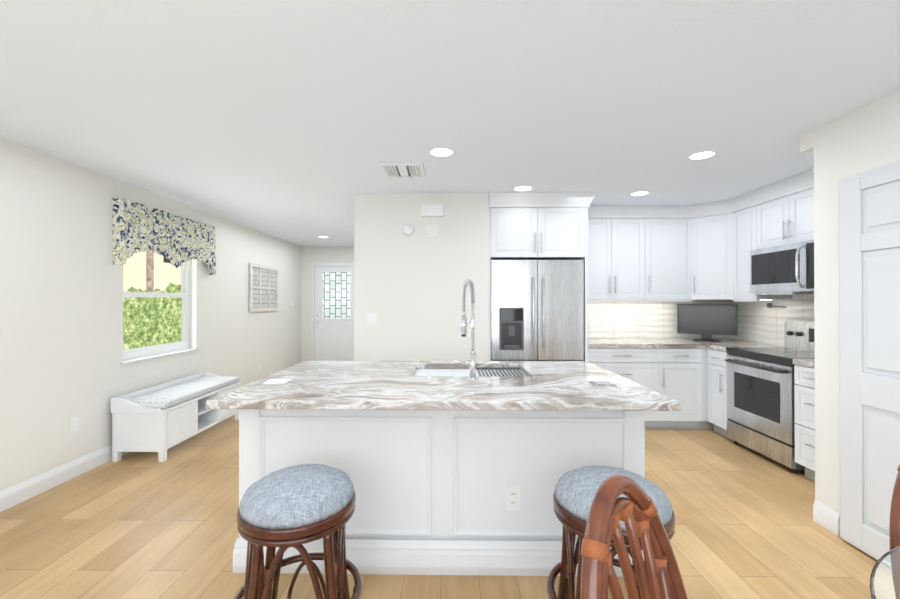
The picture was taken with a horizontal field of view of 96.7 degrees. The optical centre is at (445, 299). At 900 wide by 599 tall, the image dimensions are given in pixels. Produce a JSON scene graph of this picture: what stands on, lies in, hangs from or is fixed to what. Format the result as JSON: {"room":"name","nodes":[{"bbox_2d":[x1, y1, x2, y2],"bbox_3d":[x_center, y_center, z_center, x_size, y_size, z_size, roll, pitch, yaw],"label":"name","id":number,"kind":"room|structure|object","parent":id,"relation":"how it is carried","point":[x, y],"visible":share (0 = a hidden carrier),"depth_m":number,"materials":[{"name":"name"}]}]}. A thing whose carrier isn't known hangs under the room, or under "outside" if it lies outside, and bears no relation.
{"room":"kitchen","nodes":[
{"label":"kitchen","id":0,"kind":"room"},
{"bbox_2d":[0,137,300,490],"bbox_3d":[-2.971,0.163,3.114,0.170,2.430,9.800,0,0,1],"label":"wall","id":1,"kind":"structure","parent":0,"point":[61,317],"depth_m":3.19,"materials":[{"name":"white paint"}]},
{"bbox_2d":[0,444,127,511],"bbox_3d":[-2.879,1.313,3.108,0.014,0.130,9.400,0,0,1],"label":"baseboard","id":2,"kind":"structure","parent":1,"relation":"attached to","point":[16,494],"depth_m":2.92,"materials":[{"name":"white wood"}]},
{"bbox_2d":[70,415,78,432],"bbox_3d":[-2.882,0.969,3.107,0.008,0.118,0.075,0,0,1],"label":"outlet","id":3,"kind":"object","parent":1,"relation":"attached to","point":[74,421],"depth_m":3.10,"materials":[{"name":"white plastic"}]},
{"bbox_2d":[120,260,199,364],"bbox_3d":[-2.927,-0.078,4.084,0.152,1.320,1.080,0,0,1],"label":"window","id":4,"kind":"structure","parent":1,"relation":"in","point":[135,355],"depth_m":4.30,"materials":[{"name":"white"}]},
{"bbox_2d":[112,198,215,274],"bbox_3d":[-2.817,-0.588,4.145,0.103,0.580,1.380,0,0,1],"label":"valance","id":5,"kind":"object","parent":1,"relation":"attached to","point":[177,241],"visible":1,"depth_m":3.91,"materials":[{"name":"multicoloured fabric"}]},
{"bbox_2d":[249,263,278,311],"bbox_3d":[-2.824,-0.174,6.243,0.034,0.710,0.920,0,0,1],"label":"wall decor","id":6,"kind":"object","parent":1,"relation":"attached to","point":[263,287],"depth_m":6.18,"materials":[{"name":"white wood"}]},
{"bbox_2d":[301,247,353,361],"bbox_3d":[-1.835,0.183,7.858,1.970,2.430,0.120,0,0,1],"label":"wall","id":7,"kind":"structure","parent":0,"point":[309,255],"depth_m":7.81,"materials":[{"name":"white paint"}]},
{"bbox_2d":[311,262,353,360],"bbox_3d":[-2.121,0.338,7.758,1.000,2.120,0.075,0,0,1],"label":"back door","id":8,"kind":"structure","parent":7,"relation":"in","point":[332,311],"depth_m":7.77,"materials":[{"name":"white wood"}]},
{"bbox_2d":[354,193,488,360],"bbox_3d":[-0.212,0.175,5.920,1.330,2.430,3.950,0,0,1],"label":"wall block","id":9,"kind":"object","parent":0,"point":[408,291],"visible":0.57,"depth_m":3.95,"materials":[{"name":"white paint"}]},
{"bbox_2d":[367,313,375,323],"bbox_3d":[-0.734,0.189,3.947,0.093,0.114,0.009,0,0,1],"label":"switch plate","id":10,"kind":"object","parent":9,"relation":"attached to","point":[371,317],"depth_m":3.95,"materials":[{"name":"white plastic"}]},
{"bbox_2d":[402,224,413,235],"bbox_3d":[-0.370,-0.688,3.935,0.116,0.116,0.030,0,0,1],"label":"smoke detector","id":11,"kind":"object","parent":9,"relation":"attached to","point":[407,229],"visible":1,"depth_m":3.92,"materials":[{"name":"white plastic"}]},
{"bbox_2d":[421,204,442,216],"bbox_3d":[-0.133,-0.874,3.926,0.218,0.118,0.045,0,0,1],"label":"box","id":12,"kind":"object","parent":9,"relation":"attached to","point":[431,210],"depth_m":3.90,"materials":[{"name":"white plastic"}]},
{"bbox_2d":[427,224,437,236],"bbox_3d":[-0.130,-0.679,3.940,0.110,0.120,0.014,0,0,1],"label":"box","id":13,"kind":"object","parent":9,"relation":"attached to","point":[432,229],"depth_m":3.94,"materials":[{"name":"white plastic"}]},
{"bbox_2d":[0,414,877,598],"bbox_3d":[0.238,1.408,3.063,6.650,0.060,9.800,0,0,1],"label":"floor","id":14,"kind":"structure","parent":0,"point":[138,525],"depth_m":2.32,"materials":[{"name":"brown wood"}]},
{"bbox_2d":[111,372,241,461],"bbox_3d":[-2.604,1.112,4.015,0.456,0.540,1.256,0,0,1],"label":"bench","id":15,"kind":"object","parent":14,"relation":"on","point":[160,419],"visible":1,"depth_m":3.53,"materials":[{"name":"white wood"}]},
{"bbox_2d":[128,376,238,408],"bbox_3d":[-2.591,0.911,4.015,0.425,0.059,1.200,0,0,1],"label":"cushion","id":16,"kind":"object","parent":15,"relation":"on","point":[173,395],"depth_m":3.85,"materials":[{"name":"white fabric"}]},
{"bbox_2d":[234,464,361,598],"bbox_3d":[-0.578,1.033,1.576,0.487,0.683,0.487,0,0,-11],"label":"stool","id":17,"kind":"object","parent":14,"relation":"on","point":[286,508],"visible":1,"depth_m":1.46,"materials":[{"name":"brown wood"}]},
{"bbox_2d":[206,279,680,576],"bbox_3d":[-0.011,0.627,2.412,2.141,1.496,1.228,0,0,1],"label":"kitchen island","id":18,"kind":"object","parent":14,"relation":"on","point":[455,467],"visible":0.9,"depth_m":2.02,"materials":[{"name":"white wood"}]},
{"bbox_2d":[453,279,477,379],"bbox_3d":[0.091,0.170,2.358,0.151,0.581,0.194,0,0,-19],"label":"faucet","id":19,"kind":"object","parent":18,"relation":"on","point":[472,362],"depth_m":2.30,"materials":[{"name":"silver metal"}]},
{"bbox_2d":[415,367,523,375],"bbox_3d":[0.157,0.591,2.653,0.764,0.202,0.514,0,0,1],"label":"sink","id":20,"kind":"object","parent":18,"relation":"in","point":[419,371],"depth_m":2.79,"materials":[{"name":"silver metal"}]},
{"bbox_2d":[491,260,583,360],"bbox_3d":[0.916,0.496,4.346,0.915,1.775,0.902,0,0,1],"label":"fridge","id":21,"kind":"object","parent":14,"relation":"on","point":[537,310],"visible":0.62,"depth_m":3.96,"materials":[{"name":"grey metal"}]},
{"bbox_2d":[547,466,674,598],"bbox_3d":[0.644,1.033,1.559,0.487,0.683,0.487,0,0,9],"label":"stool","id":22,"kind":"object","parent":14,"relation":"on","point":[574,492],"visible":0.58,"depth_m":1.51,"materials":[{"name":"grey fabric"}]},
{"bbox_2d":[583,345,664,428],"bbox_3d":[1.852,0.948,4.522,0.877,0.873,0.636,0,0,1],"label":"base cabinet","id":23,"kind":"object","parent":14,"relation":"on","point":[644,365],"depth_m":4.20,"materials":[{"name":"white wood"}]},
{"bbox_2d":[584,337,760,344],"bbox_3d":[2.397,0.490,4.510,1.967,0.040,0.647,0,0,1],"label":"countertop","id":24,"kind":"structure","parent":23,"relation":"on","point":[587,340],"depth_m":4.47,"materials":[{"name":"grey stone"}]},
{"bbox_2d":[677,304,737,341],"bbox_3d":[2.954,0.262,4.530,0.513,0.415,0.319,0,0,1],"label":"tv","id":25,"kind":"object","parent":24,"relation":"on","point":[706,321],"visible":1,"depth_m":4.51,"materials":[{"name":"grey plastic"}]},
{"bbox_2d":[581,474,687,598],"bbox_3d":[0.558,0.886,0.715,0.488,0.967,0.562,0,0,-42],"label":"chair","id":26,"kind":"object","parent":14,"relation":"on","point":[635,511],"visible":1,"depth_m":0.88,"materials":[{"name":"brown wood"}]},
{"bbox_2d":[665,345,696,428],"bbox_3d":[2.463,0.948,4.513,0.459,0.873,0.636,0,0,1],"label":"base cabinet","id":27,"kind":"object","parent":14,"relation":"on","point":[680,360],"depth_m":4.20,"materials":[{"name":"white wood"}]},
{"bbox_2d":[709,349,733,440],"bbox_3d":[3.056,0.946,4.047,0.636,0.873,0.318,0,0,1],"label":"base cabinet","id":28,"kind":"object","parent":14,"relation":"on","point":[718,418],"depth_m":4.03,"materials":[{"name":"white wood"}]},
{"bbox_2d":[709,345,783,348],"bbox_3d":[3.051,0.488,4.034,0.647,0.040,0.288,0,0,1],"label":"countertop","id":29,"kind":"structure","parent":28,"relation":"on","point":[710,346],"depth_m":4.03,"materials":[{"name":"grey stone"}]},
{"bbox_2d":[725,320,814,473],"bbox_3d":[3.005,0.790,3.507,0.698,1.180,0.754,0,0,1],"label":"range","id":30,"kind":"object","parent":14,"relation":"on","point":[760,383],"visible":0.46,"depth_m":3.48,"materials":[{"name":"grey metal"}]},
{"bbox_2d":[793,361,814,480],"bbox_3d":[3.039,0.941,2.825,0.636,0.873,0.598,0,0,1],"label":"base cabinet","id":31,"kind":"object","parent":14,"relation":"on","point":[804,375],"depth_m":3.04,"materials":[{"name":"white wood"}]},
{"bbox_2d":[793,359,814,364],"bbox_3d":[3.034,0.483,2.824,0.647,0.040,0.603,0,0,1],"label":"countertop","id":32,"kind":"structure","parent":31,"relation":"on","point":[799,361],"depth_m":3.04,"materials":[{"name":"grey stone"}]},
{"bbox_2d":[889,464,899,549],"bbox_3d":[1.509,0.887,0.950,0.488,0.967,0.562,0,0,3],"label":"chair","id":33,"kind":"object","parent":14,"relation":"on","point":[894,532],"visible":0.65,"depth_m":1.17,"materials":[{"name":"brown wood"}]},
{"bbox_2d":[0,0,899,246],"bbox_3d":[0.238,-1.082,3.074,6.650,0.060,9.800,0,0,1],"label":"ceiling","id":34,"kind":"structure","parent":0,"point":[296,122],"depth_m":2.05,"materials":[{"name":"white paint"}]},
{"bbox_2d":[379,163,425,177],"bbox_3d":[-0.344,-1.045,3.252,0.340,0.012,0.340,0,0,1],"label":"ceiling vent","id":35,"kind":"object","parent":34,"relation":"in","point":[402,170],"visible":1,"depth_m":3.23,"materials":[{"name":"white metal"}]},
{"bbox_2d":[428,147,454,156],"bbox_3d":[-0.030,-1.050,2.852,0.199,0.006,0.199,0,0,-5],"label":"recessed light","id":36,"kind":"object","parent":34,"relation":"in","point":[448,152],"depth_m":2.84,"materials":[{"name":"white"}]},
{"bbox_2d":[512,185,533,190],"bbox_3d":[0.728,-1.046,3.767,0.199,0.006,0.199,0,0,-5],"label":"recessed light","id":37,"kind":"object","parent":34,"relation":"in","point":[521,187],"depth_m":3.76,"materials":[{"name":"white"}]},
{"bbox_2d":[628,191,650,195],"bbox_3d":[1.914,-1.045,3.950,0.199,0.006,0.199,0,0,-8],"label":"recessed light","id":38,"kind":"object","parent":34,"relation":"in","point":[637,193],"depth_m":3.94,"materials":[{"name":"white"}]},
{"bbox_2d":[686,150,717,159],"bbox_3d":[1.866,-1.049,2.913,0.199,0.006,0.199,0,0,-23],"label":"recessed light","id":39,"kind":"object","parent":34,"relation":"in","point":[704,154],"depth_m":2.91,"materials":[{"name":"white"}]},
{"bbox_2d":[588,214,720,218],"bbox_3d":[1.974,0.171,4.904,3.070,2.430,0.120,0,0,1],"label":"wall","id":40,"kind":"structure","parent":0,"point":[623,218],"depth_m":4.85,"materials":[{"name":"white paint"}]},
{"bbox_2d":[489,193,588,264],"bbox_3d":[0.919,-0.731,4.412,0.931,0.630,0.896,0,0,1],"label":"upper cabinet","id":41,"kind":"object","parent":40,"relation":"attached to","point":[522,226],"depth_m":3.96,"materials":[{"name":"white wood"}]},
{"bbox_2d":[584,205,620,300],"bbox_3d":[1.675,-0.521,4.659,0.508,1.048,0.378,0,0,1],"label":"upper cabinet","id":42,"kind":"object","parent":40,"relation":"attached to","point":[602,268],"depth_m":4.50,"materials":[{"name":"white wood"}]},
{"bbox_2d":[621,205,652,300],"bbox_3d":[2.056,-0.521,4.654,0.485,1.048,0.378,0,0,1],"label":"upper cabinet","id":43,"kind":"object","parent":40,"relation":"attached to","point":[643,277],"depth_m":4.50,"materials":[{"name":"white wood"}]},
{"bbox_2d":[653,205,688,300],"bbox_3d":[2.495,-0.521,4.648,0.624,1.048,0.378,0,0,1],"label":"upper cabinet","id":44,"kind":"object","parent":40,"relation":"attached to","point":[670,222],"depth_m":4.49,"materials":[{"name":"white wood"}]},
{"bbox_2d":[689,199,732,300],"bbox_3d":[3.049,-0.522,4.500,0.664,1.048,0.659,0,0,1],"label":"upper cabinet","id":45,"kind":"object","parent":40,"relation":"attached to","point":[710,237],"depth_m":4.36,"materials":[{"name":"white wood"}]},
{"bbox_2d":[733,189,796,300],"bbox_3d":[3.185,-0.523,4.071,0.380,1.048,0.361,0,0,1],"label":"upper cabinet","id":46,"kind":"object","parent":0,"relation":"attached to","point":[744,221],"depth_m":4.03,"materials":[{"name":"white wood"}]},
{"bbox_2d":[757,185,813,248],"bbox_3d":[3.194,-0.699,3.511,0.346,0.435,0.760,0,0,1],"label":"upper cabinet","id":47,"kind":"object","parent":0,"relation":"attached to","point":[789,219],"depth_m":3.54,"materials":[{"name":"white wood"}]},
{"bbox_2d":[750,240,813,294],"bbox_3d":[3.121,-0.261,3.510,0.465,0.432,0.750,0,0,1],"label":"microwave","id":48,"kind":"object","parent":47,"relation":"attached to","point":[787,269],"visible":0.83,"depth_m":3.49,"materials":[{"name":"silver metal"}]},
{"bbox_2d":[800,90,899,512],"bbox_3d":[2.797,0.152,0.457,1.060,2.430,4.250,0,0,1],"label":"wall","id":49,"kind":"structure","parent":0,"point":[863,139],"depth_m":2.38,"materials":[{"name":"white paint"}]},
{"bbox_2d":[838,161,899,559],"bbox_3d":[2.259,0.336,1.384,0.034,2.070,1.870,0,0,1],"label":"pantry door","id":50,"kind":"structure","parent":49,"relation":"in","point":[869,320],"depth_m":2.13,"materials":[{"name":"white paint"}]},
{"label":"outside","id":51,"kind":"structure","parent":0,"visible":0},
{"bbox_2d":[123,252,180,349],"bbox_3d":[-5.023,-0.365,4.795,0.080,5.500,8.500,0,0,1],"label":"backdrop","id":52,"kind":"structure","parent":51,"point":[149,321],"depth_m":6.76,"materials":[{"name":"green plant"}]},
{"bbox_3d":[1.356,0.998,0.419,0.560,0.738,0.560,0,0,1],"label":"table base","id":53,"kind":"object","parent":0,"visible":0},
{"bbox_2d":[870,546,899,598],"bbox_3d":[1.356,0.621,0.421,1.250,0.012,1.250,0,0,1],"label":"table top","id":54,"kind":"object","parent":53,"relation":"on","point":[885,579],"visible":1,"depth_m":0.89,"materials":[{"name":"white"}]}
]}

